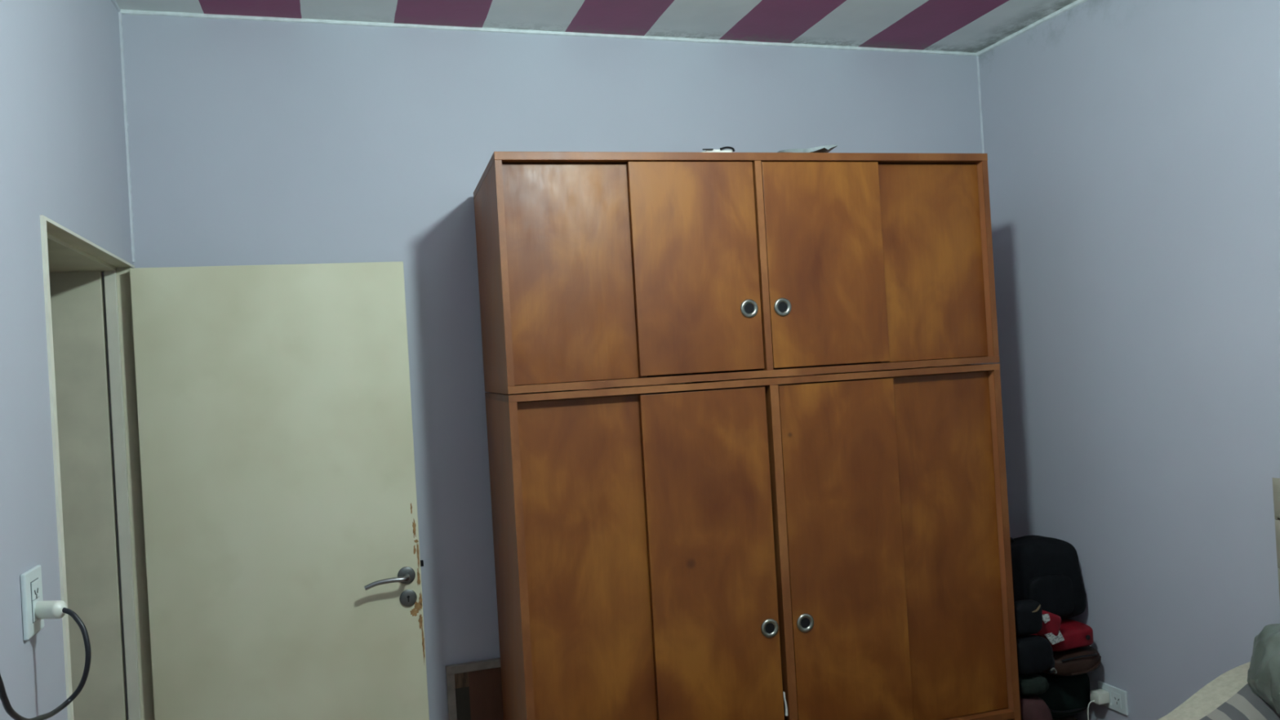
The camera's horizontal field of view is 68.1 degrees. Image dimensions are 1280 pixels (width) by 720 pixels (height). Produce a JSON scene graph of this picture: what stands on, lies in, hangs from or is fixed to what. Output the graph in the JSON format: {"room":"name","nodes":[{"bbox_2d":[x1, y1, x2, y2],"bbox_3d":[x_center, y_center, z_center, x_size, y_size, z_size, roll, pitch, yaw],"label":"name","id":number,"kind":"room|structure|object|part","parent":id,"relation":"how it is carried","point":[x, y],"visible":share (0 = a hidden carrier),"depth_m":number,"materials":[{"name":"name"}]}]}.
{"room":"bedroom","nodes":[
{"label":"bedroom","id":0,"kind":"room"},
{"bbox_2d":[0,0,133,719],"bbox_3d":[-1.176,0.262,1.261,0.232,2.902,3.800,-3,0,-17],"label":"wall","id":1,"kind":"structure","parent":0,"point":[63,156],"depth_m":2.10,"materials":[{"name":"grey paint"}]},
{"bbox_2d":[20,564,44,639],"bbox_3d":[-1.250,0.498,1.951,0.013,0.132,0.108,-3,0,-17],"label":"wall socket","id":2,"kind":"object","parent":1,"relation":"attached to","point":[31,584],"visible":0.92,"depth_m":1.93,"materials":[{"name":"white plastic"}]},
{"bbox_2d":[0,600,91,719],"bbox_3d":[-1.001,1.096,1.561,0.126,1.228,0.925,-3,0,-23],"label":"power cord","id":3,"kind":"object","parent":2,"relation":"attached to","point":[43,609],"visible":1,"depth_m":1.93,"materials":[{"name":"black plastic"}]},
{"bbox_2d":[40,214,154,719],"bbox_3d":[-1.566,0.712,2.597,0.239,2.062,0.994,-3,0,-17],"label":"trim","id":4,"kind":"structure","parent":1,"relation":"attached to","point":[73,265],"depth_m":3.03,"materials":[{"name":"beige paint"}]},
{"bbox_2d":[111,0,120,12],"bbox_3d":[-1.149,-1.190,1.303,0.017,0.018,3.800,-3,0,-17],"label":"trim","id":5,"kind":"structure","parent":1,"relation":"attached to","point":[113,2],"depth_m":3.06,"materials":[{"name":"white paint"}]},
{"bbox_2d":[129,261,429,719],"bbox_3d":[-1.159,0.696,3.126,0.871,2.031,0.116,-3,0,-17],"label":"door","id":6,"kind":"structure","parent":1,"relation":"in","point":[282,562],"depth_m":3.14,"materials":[{"name":"beige paint"}]},
{"bbox_3d":[-0.852,0.746,3.192,0.150,0.031,0.073,-3,0,-17],"label":"lever","id":7,"kind":"part","parent":6,"relation":"part of","materials":[{"name":"metal"}]},
{"bbox_2d":[121,13,995,719],"bbox_3d":[-0.102,0.211,3.667,3.721,2.902,0.150,-3,0,-17],"label":"wall","id":8,"kind":"structure","parent":0,"point":[251,142],"depth_m":3.40,"materials":[{"name":"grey paint"}]},
{"bbox_2d":[118,12,135,262],"bbox_3d":[-1.690,-0.736,3.113,0.019,0.832,0.019,-3,0,19],"label":"trim","id":9,"kind":"structure","parent":8,"relation":"attached to","point":[120,17],"depth_m":3.11,"materials":[{"name":"white paint"}]},
{"bbox_2d":[120,9,976,55],"bbox_3d":[-0.124,-1.238,3.614,3.339,0.020,0.019,-3,0,-17],"label":"trim","id":10,"kind":"structure","parent":8,"relation":"attached to","point":[122,11],"depth_m":3.51,"materials":[{"name":"white paint"}]},
{"bbox_2d":[976,56,996,363],"bbox_3d":[1.550,0.116,4.105,0.015,2.902,0.015,-3,0,20],"label":"trim","id":11,"kind":"structure","parent":8,"relation":"attached to","point":[977,57],"depth_m":4.11,"materials":[{"name":"white paint"}]},
{"bbox_2d":[115,0,1076,53],"bbox_3d":[0.399,-1.331,1.789,3.721,0.100,4.100,-3,0,-17],"label":"ceiling","id":12,"kind":"structure","parent":0,"point":[972,26],"depth_m":3.48,"materials":[{"name":"paint"}]},
{"bbox_2d":[978,0,1279,719],"bbox_3d":[2.210,0.069,2.244,0.150,2.902,3.950,-3,0,-17],"label":"wall","id":13,"kind":"structure","parent":0,"point":[1131,147],"depth_m":3.34,"materials":[{"name":"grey paint"}]},
{"bbox_2d":[975,0,1088,56],"bbox_3d":[2.031,-1.370,2.300,0.026,0.026,3.800,-3,0,-17],"label":"trim","id":14,"kind":"structure","parent":13,"relation":"attached to","point":[1077,2],"depth_m":3.78,"materials":[{"name":"white paint"}]},
{"bbox_2d":[1097,680,1128,715],"bbox_3d":[1.779,1.272,3.564,0.012,0.088,0.136,-3,0,-17],"label":"wall socket","id":15,"kind":"object","parent":13,"relation":"attached to","point":[1118,702],"visible":0.83,"depth_m":3.54,"materials":[{"name":"white plastic"}]},
{"bbox_2d":[1087,688,1110,719],"bbox_3d":[1.709,1.405,3.529,0.075,0.303,0.194,-4,0,32],"label":"charger","id":16,"kind":"object","parent":15,"relation":"attached to","point":[1100,696],"visible":1,"depth_m":3.56,"materials":[{"name":"white plastic"}]},
{"bbox_3d":[-0.234,1.714,2.072,5.089,0.100,5.150,-3,0,-17],"label":"floor","id":17,"kind":"structure","parent":0,"visible":0},
{"bbox_2d":[445,657,503,719],"bbox_3d":[-0.496,1.381,3.417,0.370,0.606,0.024,-3,0,-17],"label":"picture","id":18,"kind":"object","parent":17,"relation":"on","point":[473,689],"visible":0.51,"depth_m":3.39,"materials":[{"name":"brown wood"}]},
{"bbox_3d":[-0.659,1.391,3.366,0.028,0.549,0.024,-3,0,-17],"label":"frame rail","id":19,"kind":"part","parent":18,"relation":"part of","materials":[{"name":"brown wood"}]},
{"bbox_3d":[-0.513,1.093,3.419,0.370,0.028,0.024,-3,0,-17],"label":"frame rail","id":20,"kind":"part","parent":18,"relation":"part of","materials":[{"name":"brown wood"}]},
{"bbox_2d":[484,363,1021,719],"bbox_3d":[0.382,0.848,3.318,1.682,1.570,0.639,-3,0,-15],"label":"wardrobe","id":21,"kind":"object","parent":17,"relation":"on","point":[838,544],"visible":0.94,"depth_m":3.01,"materials":[{"name":"brown wood"}]},
{"bbox_3d":[-0.415,0.904,3.099,0.024,1.549,0.634,-3,0,-15],"label":"panel","id":22,"kind":"part","parent":21,"relation":"part of","materials":[{"name":"brown wood"}]},
{"bbox_3d":[-0.144,0.695,2.885,0.404,1.160,0.016,-3,0,-15],"label":"sliding door","id":23,"kind":"part","parent":21,"relation":"part of","materials":[{"name":"orange wood"}]},
{"bbox_3d":[0.297,0.840,3.623,1.634,1.498,0.005,-3,0,-15],"label":"panel","id":24,"kind":"part","parent":21,"relation":"part of","materials":[{"name":"brown wood"}]},
{"bbox_3d":[0.231,0.674,2.963,0.412,1.156,0.016,-3,0,-15],"label":"sliding door","id":25,"kind":"part","parent":21,"relation":"part of","materials":[{"name":"orange wood"}]},
{"bbox_2d":[473,151,999,394],"bbox_3d":[0.316,-0.296,3.324,1.684,0.719,0.639,-3,0,-15],"label":"cabinet","id":26,"kind":"object","parent":21,"relation":"on","point":[596,269],"visible":1,"depth_m":3.00,"materials":[{"name":"brown wood"}]},
{"bbox_3d":[-0.484,-0.239,3.104,0.020,0.692,0.634,-3,0,-15],"label":"panel","id":27,"kind":"part","parent":26,"relation":"part of","materials":[{"name":"brown wood"}]},
{"bbox_3d":[-0.199,-0.266,2.890,0.414,0.663,0.016,-3,0,-15],"label":"sliding door","id":28,"kind":"part","parent":26,"relation":"part of","materials":[{"name":"orange wood"}]},
{"bbox_3d":[0.178,-0.291,2.969,0.410,0.660,0.016,-3,0,-15],"label":"sliding door","id":29,"kind":"part","parent":26,"relation":"part of","materials":[{"name":"orange wood"}]},
{"bbox_2d":[702,146,734,152],"bbox_3d":[0.236,-0.664,3.052,0.110,0.022,0.117,-3,0,-15],"label":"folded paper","id":30,"kind":"object","parent":26,"relation":"on","point":[722,149],"visible":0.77,"depth_m":3.00,"materials":[{"name":"white paper"}]},
{"bbox_2d":[744,303,754,313],"bbox_3d":[0.346,-0.163,3.004,0.035,0.035,0.001,-3,0,-15],"label":"door handle","id":31,"kind":"object","parent":26,"relation":"on","point":[748,308],"depth_m":3.00,"materials":[{"name":"metal"}]},
{"bbox_3d":[0.347,-0.163,3.002,0.060,0.060,0.006,-3,0,-15],"label":"finger pull","id":32,"kind":"part","parent":26,"relation":"part of","materials":[{"name":"silver metal"}]},
{"bbox_3d":[0.458,-0.170,3.032,0.060,0.060,0.006,-3,0,-16],"label":"finger pull","id":33,"kind":"part","parent":26,"relation":"part of","materials":[{"name":"silver metal"}]},
{"bbox_2d":[777,302,787,311],"bbox_3d":[0.457,-0.170,3.035,0.035,0.035,0.002,-3,0,-16],"label":"door handle","id":34,"kind":"object","parent":26,"relation":"on","point":[782,306],"depth_m":3.03,"materials":[{"name":"black metal"}]},
{"bbox_2d":[777,145,837,152],"bbox_3d":[0.534,-0.688,3.148,0.217,0.030,0.145,-3,0,-15],"label":"leaflet","id":35,"kind":"object","parent":26,"relation":"on","point":[825,148],"visible":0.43,"depth_m":3.09,"materials":[{"name":"grey paper"}]},
{"bbox_3d":[0.606,-0.315,3.088,0.414,0.661,0.016,-3,0,-15],"label":"sliding door","id":36,"kind":"part","parent":26,"relation":"part of","materials":[{"name":"orange wood"}]},
{"bbox_3d":[0.979,-0.333,3.217,0.414,0.663,0.016,-3,0,-15],"label":"sliding door","id":37,"kind":"part","parent":26,"relation":"part of","materials":[{"name":"orange wood"}]},
{"bbox_3d":[1.115,-0.330,3.548,0.020,0.692,0.634,-3,0,-15],"label":"panel","id":38,"kind":"part","parent":26,"relation":"part of","materials":[{"name":"brown wood"}]},
{"bbox_2d":[764,622,774,633],"bbox_3d":[0.411,0.850,3.001,0.035,0.035,0.002,-3,0,-16],"label":"door handle","id":39,"kind":"object","parent":21,"relation":"on","point":[770,627],"depth_m":3.00,"materials":[{"name":"black metal"}]},
{"bbox_3d":[0.412,0.850,2.998,0.060,0.060,0.006,-3,0,-15],"label":"finger pull","id":40,"kind":"part","parent":21,"relation":"part of","materials":[{"name":"silver metal"}]},
{"bbox_2d":[782,691,787,715],"bbox_3d":[0.462,1.095,3.015,0.010,0.075,0.010,-3,0,-17],"label":"paper slip","id":41,"kind":"object","parent":21,"relation":"attached to","point":[784,692],"visible":1,"depth_m":3.01,"materials":[{"name":"white paper"}]},
{"bbox_2d":[800,617,809,627],"bbox_3d":[0.529,0.842,3.034,0.035,0.035,0.002,-3,0,-16],"label":"door handle","id":42,"kind":"object","parent":21,"relation":"on","point":[805,622],"depth_m":3.03,"materials":[{"name":"metal"}]},
{"bbox_3d":[0.530,0.842,3.031,0.060,0.060,0.006,-3,0,-16],"label":"finger pull","id":43,"kind":"part","parent":21,"relation":"part of","materials":[{"name":"silver metal"}]},
{"bbox_3d":[0.673,0.648,3.086,0.410,1.156,0.016,-3,0,-15],"label":"sliding door","id":44,"kind":"part","parent":21,"relation":"part of","materials":[{"name":"orange wood"}]},
{"bbox_3d":[1.036,0.628,3.213,0.404,1.160,0.016,-3,0,-15],"label":"sliding door","id":45,"kind":"part","parent":21,"relation":"part of","materials":[{"name":"orange wood"}]},
{"bbox_3d":[1.180,0.813,3.542,0.024,1.549,0.634,-3,0,-15],"label":"panel","id":46,"kind":"part","parent":21,"relation":"part of","materials":[{"name":"brown wood"}]},
{"bbox_3d":[0.409,1.260,3.307,1.633,0.023,0.618,-3,0,-15],"label":"rail","id":47,"kind":"part","parent":21,"relation":"part of","materials":[{"name":"brown wood"}]},
{"bbox_2d":[1019,695,1053,719],"bbox_3d":[1.389,1.374,3.335,0.141,0.382,0.106,-3,0,-17],"label":"cloth","id":48,"kind":"object","parent":17,"relation":"on","point":[1032,707],"visible":0.71,"depth_m":3.30,"materials":[{"name":"fabric"}]},
{"bbox_2d":[1018,673,1048,695],"bbox_3d":[1.376,1.143,3.337,0.119,0.071,0.092,-3,0,-17],"label":"scarf","id":49,"kind":"object","parent":48,"relation":"on","point":[1036,684],"visible":0.84,"depth_m":3.30,"materials":[{"name":"fabric"}]},
{"bbox_2d":[1016,635,1057,675],"bbox_3d":[1.374,1.040,3.336,0.162,0.133,0.092,-3,0,-17],"label":"handbag","id":50,"kind":"object","parent":49,"relation":"on","point":[1034,652],"visible":0.84,"depth_m":3.30,"materials":[{"name":"fabric"}]},
{"bbox_2d":[1013,599,1042,635],"bbox_3d":[1.357,0.909,3.340,0.127,0.117,0.075,-3,0,-17],"label":"purse","id":51,"kind":"object","parent":50,"relation":"on","point":[1028,612],"visible":0.81,"depth_m":3.31,"materials":[{"name":"fabric"}]},
{"bbox_2d":[1271,477,1279,599],"bbox_3d":[2.174,0.929,2.139,0.068,1.188,1.490,-3,0,-17],"label":"headboard","id":52,"kind":"object","parent":17,"relation":"on","point":[1276,482],"visible":1,"depth_m":2.84,"materials":[{"name":"beige plastic"}]},
{"bbox_3d":[1.545,1.478,3.717,0.352,0.174,0.316,-3,0,-17],"label":"duffel bag","id":53,"kind":"object","parent":17,"relation":"on","visible":0},
{"bbox_2d":[1017,672,1089,719],"bbox_3d":[1.566,1.284,3.719,0.306,0.180,0.310,-3,0,-17],"label":"canvas bag","id":54,"kind":"object","parent":53,"relation":"on","point":[1065,695],"visible":0.34,"depth_m":3.59,"materials":[{"name":"black fabric"}]},
{"bbox_2d":[1041,645,1101,675],"bbox_3d":[1.594,1.135,3.653,0.252,0.096,0.337,-3,0,-17],"label":"leather handbag","id":55,"kind":"object","parent":54,"relation":"on","point":[1080,660],"visible":0.52,"depth_m":3.50,"materials":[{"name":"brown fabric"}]},
{"bbox_2d":[1015,609,1093,651],"bbox_3d":[1.530,0.995,3.607,0.310,0.180,0.324,-3,0,-17],"label":"bag","id":56,"kind":"object","parent":55,"relation":"on","point":[1064,634],"visible":0.62,"depth_m":3.50,"materials":[{"name":"fabric"}]},
{"bbox_2d":[1009,535,1086,619],"bbox_3d":[1.514,0.844,3.668,0.382,0.326,0.258,-3,0,-17],"label":"backpack","id":57,"kind":"object","parent":56,"relation":"on","point":[1046,571],"visible":0.62,"depth_m":3.56,"materials":[{"name":"black fabric"}]},
{"bbox_3d":[1.250,1.326,1.847,1.925,0.500,1.420,-3,0,-17],"label":"bed","id":58,"kind":"object","parent":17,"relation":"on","visible":0},
{"bbox_2d":[1157,662,1250,719],"bbox_3d":[1.254,0.988,1.882,1.790,0.156,1.410,-3,0,-17],"label":"blanket","id":59,"kind":"object","parent":58,"relation":"on","point":[1222,688],"visible":0.53,"depth_m":2.69,"materials":[{"name":"beige fabric"}]},
{"bbox_2d":[1200,683,1279,719],"bbox_3d":[1.786,0.926,2.155,0.595,0.157,0.970,-3,0,-17],"label":"cover","id":60,"kind":"object","parent":59,"relation":"on","point":[1245,704],"visible":0.62,"depth_m":2.58,"materials":[{"name":"grey fabric"}]},
{"bbox_2d":[1246,623,1279,714],"bbox_3d":[1.837,0.826,2.339,0.317,0.293,0.686,-3,0,-17],"label":"pillow","id":61,"kind":"object","parent":60,"relation":"on","point":[1264,671],"visible":1,"depth_m":2.54,"materials":[{"name":"white fabric"}]}
]}

